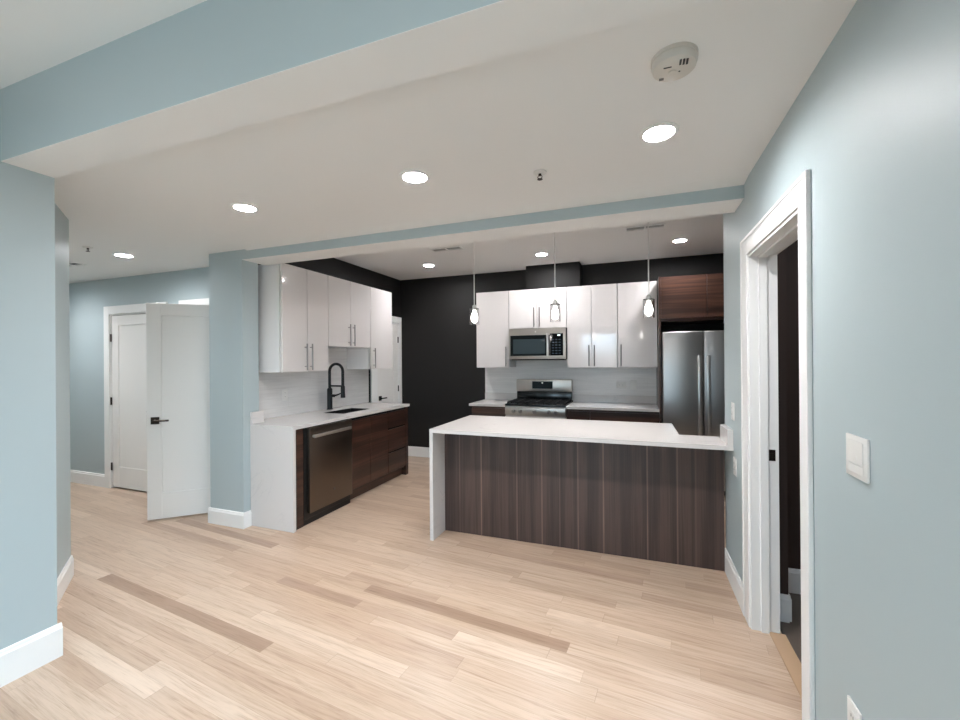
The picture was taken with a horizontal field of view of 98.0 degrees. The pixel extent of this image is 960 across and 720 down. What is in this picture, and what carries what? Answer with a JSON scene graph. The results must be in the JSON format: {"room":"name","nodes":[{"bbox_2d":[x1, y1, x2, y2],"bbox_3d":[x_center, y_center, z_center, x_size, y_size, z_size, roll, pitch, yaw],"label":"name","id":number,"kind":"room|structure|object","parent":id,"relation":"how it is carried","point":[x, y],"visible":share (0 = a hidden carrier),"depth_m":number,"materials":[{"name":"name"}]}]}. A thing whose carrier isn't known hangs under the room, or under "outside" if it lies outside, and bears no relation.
{"room":"open-plan kitchen","nodes":[
{"label":"open-plan kitchen","id":0,"kind":"room"},
{"bbox_2d":[0,118,70,649],"bbox_3d":[-5.170,0.094,0.918,4.865,2.840,5.335,0,0,20],"label":"wall","id":1,"kind":"structure","parent":0,"point":[35,492],"depth_m":2.02,"materials":[{"name":"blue paint"}]},
{"bbox_2d":[0,622,62,687],"bbox_3d":[-2.956,1.414,-0.160,0.015,0.165,4.845,0,0,20],"label":"baseboard","id":2,"kind":"structure","parent":1,"relation":"attached to","point":[27,655],"depth_m":2.00,"materials":[{"name":"white paint"}]},
{"bbox_2d":[57,555,73,605],"bbox_3d":[-2.585,1.427,2.546,0.015,0.140,0.892,0,0,-35],"label":"baseboard","id":3,"kind":"structure","parent":1,"relation":"attached to","point":[64,578],"depth_m":2.71,"materials":[{"name":"white paint"}]},
{"bbox_2d":[1,0,710,177],"bbox_3d":[-0.618,-0.930,1.439,3.326,0.002,0.192,0,0,20],"label":"trim","id":4,"kind":"structure","parent":1,"relation":"attached to","point":[502,28],"depth_m":1.35,"materials":[{"name":"white paint"}]},
{"bbox_2d":[0,0,206,88],"bbox_3d":[-1.461,-1.336,-0.889,3.567,0.158,4.762,0,0,20],"label":"ceiling","id":5,"kind":"structure","parent":0,"point":[37,36],"depth_m":1.57,"materials":[{"name":"white paint"}]},
{"bbox_2d":[69,267,208,473],"bbox_3d":[-4.138,0.274,4.914,3.824,2.475,0.115,0,0,20],"label":"wall","id":6,"kind":"structure","parent":0,"point":[87,300],"depth_m":5.04,"materials":[{"name":"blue paint"}]},
{"bbox_2d":[70,469,104,486],"bbox_3d":[-5.200,1.444,5.239,1.590,0.150,0.015,0,0,20],"label":"baseboard","id":7,"kind":"structure","parent":6,"relation":"attached to","point":[82,477],"depth_m":5.07,"materials":[{"name":"white paint"}]},
{"bbox_2d":[103,302,167,491],"bbox_3d":[-3.929,0.436,4.812,1.097,2.146,0.159,0,0,20],"label":"door","id":8,"kind":"structure","parent":6,"relation":"in","point":[125,392],"depth_m":4.86,"materials":[{"name":"white paint"}]},
{"bbox_2d":[146,298,210,519],"bbox_3d":[-2.878,0.428,4.152,0.936,2.146,0.668,0,0,20],"label":"door","id":9,"kind":"structure","parent":6,"relation":"in","point":[177,335],"depth_m":3.98,"materials":[{"name":"white paint"}]},
{"bbox_2d":[209,250,258,512],"bbox_3d":[-2.271,0.076,3.856,0.413,2.840,0.167,0,0,20],"label":"wall pillar","id":10,"kind":"structure","parent":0,"point":[233,281],"depth_m":3.77,"materials":[{"name":"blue paint"}]},
{"bbox_2d":[208,507,251,528],"bbox_3d":[-2.248,1.426,3.889,0.443,0.140,0.270,0,0,20],"label":"baseboard","id":11,"kind":"structure","parent":10,"relation":"attached to","point":[229,518],"depth_m":3.75,"materials":[{"name":"white paint"}]},
{"bbox_2d":[0,0,501,160],"bbox_3d":[-0.601,-1.145,1.431,3.567,0.428,0.192,0,0,20],"label":"beam","id":12,"kind":"structure","parent":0,"point":[207,47],"depth_m":1.49,"materials":[{"name":"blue paint"}]},
{"bbox_2d":[258,258,400,402],"bbox_3d":[-1.779,0.074,5.255,0.115,2.840,2.796,0,0,20],"label":"wall","id":13,"kind":"structure","parent":0,"point":[333,267],"depth_m":5.55,"materials":[{"name":"black paint"}]},
{"bbox_2d":[258,263,327,371],"bbox_3d":[-1.884,-0.396,4.235,0.396,1.025,0.625,0,0,20],"label":"upper cabinet","id":14,"kind":"object","parent":13,"relation":"attached to","point":[292,300],"visible":0.98,"depth_m":4.00,"materials":[{"name":"white"}]},
{"bbox_2d":[259,348,368,418],"bbox_3d":[-1.870,0.218,4.828,0.008,0.724,1.931,0,0,20],"label":"tile backsplash","id":15,"kind":"structure","parent":13,"relation":"attached to","point":[307,390],"depth_m":4.69,"materials":[{"name":"white tile"}]},
{"bbox_2d":[282,389,287,400],"bbox_3d":[-2.034,0.365,4.353,0.009,0.118,0.075,0,0,20],"label":"power outlet","id":16,"kind":"object","parent":15,"relation":"attached to","point":[284,391],"visible":1,"depth_m":4.35,"materials":[{"name":"white plastic"}]},
{"bbox_2d":[328,275,369,347],"bbox_3d":[-1.644,-0.528,4.887,0.396,0.762,0.759,0,0,20],"label":"upper cabinet","id":17,"kind":"object","parent":13,"relation":"attached to","point":[348,302],"visible":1,"depth_m":4.78,"materials":[{"name":"white"}]},
{"bbox_2d":[347,287,391,368],"bbox_3d":[-1.425,-0.398,5.476,0.396,1.025,0.491,0,0,20],"label":"upper cabinet","id":18,"kind":"object","parent":13,"relation":"attached to","point":[379,354],"visible":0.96,"depth_m":5.33,"materials":[{"name":"white"}]},
{"bbox_2d":[370,316,401,403],"bbox_3d":[-1.411,0.415,6.176,0.159,2.154,0.805,0,0,20],"label":"door","id":19,"kind":"structure","parent":13,"relation":"in","point":[386,384],"depth_m":6.34,"materials":[{"name":"white paint"}]},
{"bbox_2d":[0,456,801,719],"bbox_3d":[-2.112,1.533,1.897,9.900,0.080,9.529,0,0,20],"label":"floor","id":20,"kind":"structure","parent":0,"point":[354,613],"depth_m":2.30,"materials":[{"name":"brown wood"}]},
{"bbox_2d":[296,428,303,529],"bbox_3d":[-1.884,1.052,3.792,0.600,0.883,0.108,0,0,20],"label":"filler panel","id":21,"kind":"object","parent":20,"relation":"on","point":[299,432],"visible":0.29,"depth_m":3.70,"materials":[{"name":"brown wood"}]},
{"bbox_2d":[303,419,351,525],"bbox_3d":[-1.721,1.052,4.143,0.662,0.880,0.650,0,0,20],"label":"dishwasher","id":22,"kind":"object","parent":20,"relation":"on","point":[327,448],"visible":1,"depth_m":3.99,"materials":[{"name":"silver metal"}]},
{"bbox_2d":[250,402,409,532],"bbox_3d":[-1.578,0.981,4.648,0.669,1.022,1.992,0,0,20],"label":"countertop","id":23,"kind":"structure","parent":20,"relation":"on","point":[272,440],"depth_m":3.70,"materials":[{"name":"white stone"}]},
{"bbox_2d":[327,363,344,409],"bbox_3d":[-1.682,0.304,4.872,0.252,0.548,0.072,0,0,20],"label":"faucet","id":24,"kind":"object","parent":23,"relation":"on","point":[330,395],"visible":1,"depth_m":4.87,"materials":[{"name":"black metal"}]},
{"bbox_2d":[325,408,365,413],"bbox_3d":[-1.506,0.689,4.749,0.269,0.225,0.479,0,0,20],"label":"sink","id":25,"kind":"object","parent":23,"relation":"in","point":[343,411],"visible":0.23,"depth_m":4.93,"materials":[{"name":"black metal"}]},
{"bbox_2d":[350,411,387,499],"bbox_3d":[-1.512,1.050,4.798,0.600,0.882,0.716,0,0,20],"label":"base cabinet","id":26,"kind":"object","parent":20,"relation":"on","point":[369,432],"visible":0.57,"depth_m":4.68,"materials":[{"name":"brown wood"}]},
{"bbox_2d":[384,407,407,482],"bbox_3d":[-1.305,1.050,5.353,0.602,0.882,0.463,0,0,20],"label":"base cabinet","id":27,"kind":"object","parent":20,"relation":"on","point":[397,418],"visible":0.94,"depth_m":5.25,"materials":[{"name":"brown wood"}]},
{"bbox_2d":[472,406,505,416],"bbox_3d":[0.216,1.039,5.677,0.460,0.882,0.619,0,0,20],"label":"base cabinet","id":28,"kind":"object","parent":20,"relation":"on","point":[476,410],"visible":0.14,"depth_m":5.39,"materials":[{"name":"brown wood"}]},
{"bbox_2d":[469,393,516,406],"bbox_3d":[0.197,0.534,5.668,0.488,0.124,0.650,0,0,20],"label":"countertop","id":29,"kind":"structure","parent":28,"relation":"on","point":[491,399],"depth_m":5.88,"materials":[{"name":"white stone"}]},
{"bbox_2d":[505,379,572,418],"bbox_3d":[0.771,0.854,5.405,0.760,1.182,0.687,0,0,20],"label":"range","id":30,"kind":"object","parent":20,"relation":"on","point":[536,398],"visible":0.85,"depth_m":5.53,"materials":[{"name":"silver metal"}]},
{"bbox_2d":[505,401,571,407],"bbox_3d":[0.768,0.562,5.402,0.760,0.026,0.554,0,0,20],"label":"cooktop","id":31,"kind":"object","parent":30,"relation":"in","point":[510,404],"depth_m":5.20,"materials":[{"name":"metal"}]},
{"bbox_2d":[567,409,589,419],"bbox_3d":[1.284,1.030,5.282,0.272,0.882,0.619,0,0,20],"label":"base cabinet","id":32,"kind":"object","parent":20,"relation":"on","point":[577,414],"visible":0.24,"depth_m":5.00,"materials":[{"name":"brown wood"}]},
{"bbox_2d":[429,415,732,540],"bbox_3d":[0.765,0.964,3.480,2.176,1.018,0.914,0,0,20],"label":"countertop","id":33,"kind":"structure","parent":20,"relation":"on","point":[596,431],"depth_m":3.40,"materials":[{"name":"white stone"}]},
{"bbox_2d":[445,434,724,570],"bbox_3d":[0.807,1.032,3.567,2.130,0.883,0.653,0,0,20],"label":"base cabinet","id":34,"kind":"object","parent":20,"relation":"on","point":[654,503],"visible":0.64,"depth_m":3.20,"materials":[{"name":"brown wood"}]},
{"bbox_2d":[590,410,658,422],"bbox_3d":[1.768,1.027,5.103,0.756,0.882,0.619,0,0,20],"label":"base cabinet","id":35,"kind":"object","parent":20,"relation":"on","point":[602,415],"visible":0.27,"depth_m":4.81,"materials":[{"name":"brown wood"}]},
{"bbox_2d":[566,394,659,411],"bbox_3d":[1.630,0.523,5.137,1.034,0.124,0.650,0,0,20],"label":"countertop","id":36,"kind":"structure","parent":35,"relation":"on","point":[582,402],"depth_m":5.27,"materials":[{"name":"white stone"}]},
{"bbox_2d":[657,277,661,422],"bbox_3d":[2.132,0.264,4.973,0.020,2.402,0.608,0,0,20],"label":"panel","id":37,"kind":"object","parent":20,"relation":"on","point":[659,398],"visible":0.57,"depth_m":4.69,"materials":[{"name":"brown wood"}]},
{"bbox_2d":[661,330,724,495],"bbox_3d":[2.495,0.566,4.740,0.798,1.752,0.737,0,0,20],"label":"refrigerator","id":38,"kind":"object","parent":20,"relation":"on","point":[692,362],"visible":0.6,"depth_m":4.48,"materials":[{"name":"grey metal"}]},
{"bbox_2d":[769,632,801,698],"bbox_3d":[1.459,1.462,1.883,0.075,0.008,0.740,0,0,20],"label":"threshold","id":39,"kind":"object","parent":20,"relation":"on","point":[787,653],"visible":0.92,"depth_m":2.04,"materials":[{"name":"beige wood"}]},
{"bbox_2d":[54,0,856,283],"bbox_3d":[-2.455,-1.161,3.286,8.332,0.365,1.996,0,0,20],"label":"ceiling","id":40,"kind":"structure","parent":0,"point":[576,110],"depth_m":1.94,"materials":[{"name":"white paint"}]},
{"bbox_2d":[69,262,86,266],"bbox_3d":[-4.131,-0.960,4.203,0.310,0.010,0.120,0,0,20],"label":"ceiling vent","id":41,"kind":"object","parent":40,"relation":"in","point":[71,264],"visible":0.53,"depth_m":4.21,"materials":[{"name":"grey metal"}]},
{"bbox_2d":[82,246,92,251],"bbox_3d":[-3.369,-0.951,3.585,0.072,0.040,0.072,0,0,20],"label":"sprinkler","id":42,"kind":"object","parent":40,"relation":"attached to","point":[87,247],"visible":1,"depth_m":3.58,"materials":[{"name":"white metal"}]},
{"bbox_2d":[112,253,134,257],"bbox_3d":[-3.293,-0.967,3.860,0.164,0.008,0.164,0,0,20],"label":"recessed light","id":43,"kind":"object","parent":40,"relation":"in","point":[115,254],"visible":1,"depth_m":3.86,"materials":[{"name":"white paint"}]},
{"bbox_2d":[230,202,258,211],"bbox_3d":[-1.516,-0.981,2.692,0.164,0.008,0.164,0,0,20],"label":"recessed light","id":44,"kind":"object","parent":40,"relation":"in","point":[244,207],"visible":1,"depth_m":2.69,"materials":[{"name":"white paint"}]},
{"bbox_2d":[400,170,429,183],"bbox_3d":[-0.353,-0.990,2.261,0.164,0.008,0.164,0,0,20],"label":"recessed light","id":45,"kind":"object","parent":40,"relation":"in","point":[410,176],"visible":1,"depth_m":2.25,"materials":[{"name":"white paint"}]},
{"bbox_2d":[533,169,546,180],"bbox_3d":[0.319,-0.980,2.220,0.072,0.040,0.072,0,0,20],"label":"sprinkler","id":46,"kind":"object","parent":40,"relation":"attached to","point":[539,172],"visible":1,"depth_m":2.21,"materials":[{"name":"white metal"}]},
{"bbox_2d":[639,122,679,142],"bbox_3d":[0.789,-0.999,1.839,0.164,0.008,0.164,0,0,20],"label":"recessed light","id":47,"kind":"object","parent":40,"relation":"in","point":[662,131],"visible":1,"depth_m":1.83,"materials":[{"name":"white paint"}]},
{"bbox_2d":[651,42,698,81],"bbox_3d":[0.645,-0.978,1.386,0.144,0.049,0.144,0,0,20],"label":"smoke detector","id":48,"kind":"object","parent":40,"relation":"attached to","point":[673,62],"visible":1,"depth_m":1.35,"materials":[{"name":"beige plastic"}]},
{"bbox_2d":[242,185,743,264],"bbox_3d":[-0.267,-1.133,3.152,3.854,0.453,0.241,0,0,20],"label":"ceiling beam","id":49,"kind":"structure","parent":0,"point":[734,192],"depth_m":2.83,"materials":[{"name":"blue paint"}]},
{"bbox_2d":[335,214,723,279],"bbox_3d":[0.494,-1.315,4.504,5.020,0.098,2.822,0,0,20],"label":"ceiling","id":50,"kind":"structure","parent":0,"point":[704,234],"depth_m":4.86,"materials":[{"name":"white paint"}]},
{"bbox_2d":[423,264,434,266],"bbox_3d":[-0.679,-1.251,5.527,0.164,0.008,0.164,0,0,20],"label":"recessed light","id":51,"kind":"object","parent":50,"relation":"in","point":[425,265],"visible":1,"depth_m":5.53,"materials":[{"name":"white paint"}]},
{"bbox_2d":[429,246,463,251],"bbox_3d":[-0.379,-1.254,4.723,0.370,0.010,0.120,0,0,20],"label":"ceiling vent","id":52,"kind":"object","parent":50,"relation":"in","point":[453,247],"visible":1,"depth_m":4.72,"materials":[{"name":"grey metal"}]},
{"bbox_2d":[470,242,478,324],"bbox_3d":[-0.054,-0.791,3.782,0.110,0.941,0.110,0,0,20],"label":"pendant lamp","id":53,"kind":"object","parent":50,"relation":"hanging from","point":[474,312],"visible":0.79,"depth_m":3.75,"materials":[{"name":"white glass"}]},
{"bbox_2d":[535,252,547,255],"bbox_3d":[0.736,-1.262,4.993,0.164,0.008,0.164,0,0,20],"label":"recessed light","id":54,"kind":"object","parent":50,"relation":"in","point":[540,253],"visible":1,"depth_m":5.00,"materials":[{"name":"white paint"}]},
{"bbox_2d":[550,233,559,321],"bbox_3d":[0.633,-0.796,3.528,0.110,0.941,0.110,0,0,20],"label":"pendant lamp","id":55,"kind":"object","parent":50,"relation":"hanging from","point":[554,308],"visible":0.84,"depth_m":3.50,"materials":[{"name":"glass"}]},
{"bbox_2d":[625,223,665,231],"bbox_3d":[1.581,-1.269,3.998,0.360,0.010,0.120,0,0,20],"label":"ceiling vent","id":56,"kind":"object","parent":50,"relation":"in","point":[661,225],"visible":1,"depth_m":3.99,"materials":[{"name":"white metal"}]},
{"bbox_2d":[643,222,654,317],"bbox_3d":[1.321,-0.802,3.274,0.110,0.941,0.110,0,0,20],"label":"pendant lamp","id":57,"kind":"object","parent":50,"relation":"hanging from","point":[648,303],"visible":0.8,"depth_m":3.25,"materials":[{"name":"glass"}]},
{"bbox_2d":[671,238,687,242],"bbox_3d":[2.133,-1.273,4.455,0.164,0.008,0.164,0,0,20],"label":"recessed light","id":58,"kind":"object","parent":50,"relation":"in","point":[679,240],"visible":1,"depth_m":4.45,"materials":[{"name":"white paint"}]},
{"bbox_2d":[400,253,723,447],"bbox_3d":[0.976,0.054,5.779,5.020,2.840,0.100,0,0,20],"label":"wall","id":59,"kind":"structure","parent":0,"point":[441,376],"depth_m":6.24,"materials":[{"name":"black paint"}]},
{"bbox_2d":[408,446,429,457],"bbox_3d":[-0.579,1.411,6.295,1.355,0.150,0.015,0,0,20],"label":"baseboard","id":60,"kind":"structure","parent":59,"relation":"attached to","point":[412,450],"depth_m":6.42,"materials":[{"name":"white paint"}]},
{"bbox_2d":[476,291,515,367],"bbox_3d":[0.222,-0.410,5.793,0.465,1.025,0.394,0,0,20],"label":"upper cabinet","id":61,"kind":"object","parent":59,"relation":"attached to","point":[493,327],"visible":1,"depth_m":5.64,"materials":[{"name":"white"}]},
{"bbox_2d":[509,287,566,328],"bbox_3d":[0.796,-0.671,5.580,0.759,0.512,0.394,0,0,20],"label":"upper cabinet","id":62,"kind":"object","parent":59,"relation":"attached to","point":[530,308],"visible":0.94,"depth_m":5.43,"materials":[{"name":"white"}]},
{"bbox_2d":[509,327,566,359],"bbox_3d":[0.790,-0.204,5.551,0.750,0.414,0.437,0,0,20],"label":"microwave","id":63,"kind":"object","parent":62,"relation":"attached to","point":[534,343],"visible":1,"depth_m":5.38,"materials":[{"name":"silver metal"}]},
{"bbox_2d":[526,261,581,289],"bbox_3d":[0.990,-1.100,5.602,0.710,0.334,0.218,0,0,20],"label":"wall","id":64,"kind":"structure","parent":59,"relation":"attached to","point":[569,274],"depth_m":5.50,"materials":[{"name":"black paint"}]},
{"bbox_2d":[485,359,656,399],"bbox_3d":[1.151,0.266,5.657,2.290,0.553,0.008,0,0,20],"label":"tile backsplash","id":65,"kind":"structure","parent":59,"relation":"attached to","point":[586,380],"depth_m":5.58,"materials":[{"name":"white tile"}]},
{"bbox_2d":[616,382,625,387],"bbox_3d":[1.823,0.323,5.398,0.118,0.075,0.010,0,0,20],"label":"power outlet","id":66,"kind":"object","parent":65,"relation":"attached to","point":[618,384],"visible":1,"depth_m":5.39,"materials":[{"name":"white plastic"}]},
{"bbox_2d":[567,284,617,366],"bbox_3d":[1.443,-0.419,5.341,0.609,1.025,0.394,0,0,20],"label":"upper cabinet","id":67,"kind":"object","parent":59,"relation":"attached to","point":[592,311],"visible":0.99,"depth_m":5.20,"materials":[{"name":"white"}]},
{"bbox_2d":[617,281,657,366],"bbox_3d":[1.941,-0.423,5.157,0.447,1.025,0.394,0,0,20],"label":"upper cabinet","id":68,"kind":"object","parent":59,"relation":"attached to","point":[637,335],"visible":1,"depth_m":5.01,"materials":[{"name":"white"}]},
{"bbox_2d":[661,273,723,324],"bbox_3d":[2.580,-0.690,4.827,0.930,0.502,0.567,0,0,20],"label":"upper cabinet","id":69,"kind":"object","parent":59,"relation":"attached to","point":[690,299],"visible":0.6,"depth_m":4.62,"materials":[{"name":"brown wood"}]},
{"bbox_2d":[777,249,787,594],"bbox_3d":[1.741,0.070,2.522,0.086,2.890,0.359,0,0,20],"label":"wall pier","id":70,"kind":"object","parent":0,"point":[781,257],"depth_m":2.35,"materials":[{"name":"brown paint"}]},
{"bbox_2d":[786,240,800,568],"bbox_3d":[2.222,0.065,1.650,1.578,2.890,2.037,0,0,20],"label":"wall","id":71,"kind":"structure","parent":0,"point":[792,303],"depth_m":2.63,"materials":[{"name":"brown paint"}]},
{"bbox_2d":[780,568,800,622],"bbox_3d":[2.406,1.385,2.270,1.483,0.150,0.375,0,0,20],"label":"baseboard","id":72,"kind":"structure","parent":71,"relation":"attached to","point":[794,575],"depth_m":2.34,"materials":[{"name":"white paint"}]},
{"bbox_2d":[723,0,959,719],"bbox_3d":[0.567,0.050,-0.348,0.120,2.840,6.940,0,0,20],"label":"wall","id":73,"kind":"structure","parent":0,"point":[875,124],"depth_m":1.06,"materials":[{"name":"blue paint"}]},
{"bbox_2d":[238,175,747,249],"bbox_3d":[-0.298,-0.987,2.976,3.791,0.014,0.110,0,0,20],"label":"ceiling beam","id":74,"kind":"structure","parent":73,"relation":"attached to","point":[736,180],"depth_m":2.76,"materials":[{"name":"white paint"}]},
{"bbox_2d":[731,402,734,420],"bbox_3d":[1.616,0.328,2.671,0.009,0.112,0.075,0,0,20],"label":"power outlet","id":75,"kind":"object","parent":73,"relation":"attached to","point":[732,403],"visible":1,"depth_m":2.64,"materials":[{"name":"white plastic"}]},
{"bbox_2d":[725,548,742,612],"bbox_3d":[1.621,1.391,2.667,0.015,0.150,0.558,0,0,20],"label":"baseboard","id":76,"kind":"structure","parent":73,"relation":"attached to","point":[735,581],"depth_m":2.62,"materials":[{"name":"white paint"}]},
{"bbox_2d":[733,456,736,476],"bbox_3d":[1.601,0.669,2.623,0.009,0.112,0.075,0,0,20],"label":"power outlet","id":77,"kind":"object","parent":73,"relation":"attached to","point":[734,458],"visible":1,"depth_m":2.60,"materials":[{"name":"white plastic"}]},
{"bbox_2d":[740,169,814,719],"bbox_3d":[1.404,0.394,1.920,0.145,2.145,0.987,0,0,20],"label":"door frame","id":78,"kind":"structure","parent":73,"relation":"in","point":[788,220],"depth_m":2.23,"materials":[{"name":"white paint"}]},
{"bbox_2d":[847,695,861,719],"bbox_3d":[1.080,1.053,1.205,0.009,0.118,0.075,0,0,20],"label":"power outlet","id":79,"kind":"object","parent":73,"relation":"attached to","point":[853,713],"visible":1,"depth_m":1.21,"materials":[{"name":"white plastic"}]},
{"bbox_2d":[849,710,855,719],"bbox_3d":[1.077,1.033,1.206,0.002,0.033,0.033,0,0,20],"label":"socket","id":80,"kind":"object","parent":79,"relation":"attached to","point":[852,713],"depth_m":1.20,"materials":[{"name":"grey plastic"}]},
{"bbox_2d":[846,433,869,483],"bbox_3d":[1.063,0.274,1.179,0.010,0.119,0.122,0,0,20],"label":"light switch","id":81,"kind":"object","parent":73,"relation":"attached to","point":[857,448],"visible":1,"depth_m":1.16,"materials":[{"name":"white plastic"}]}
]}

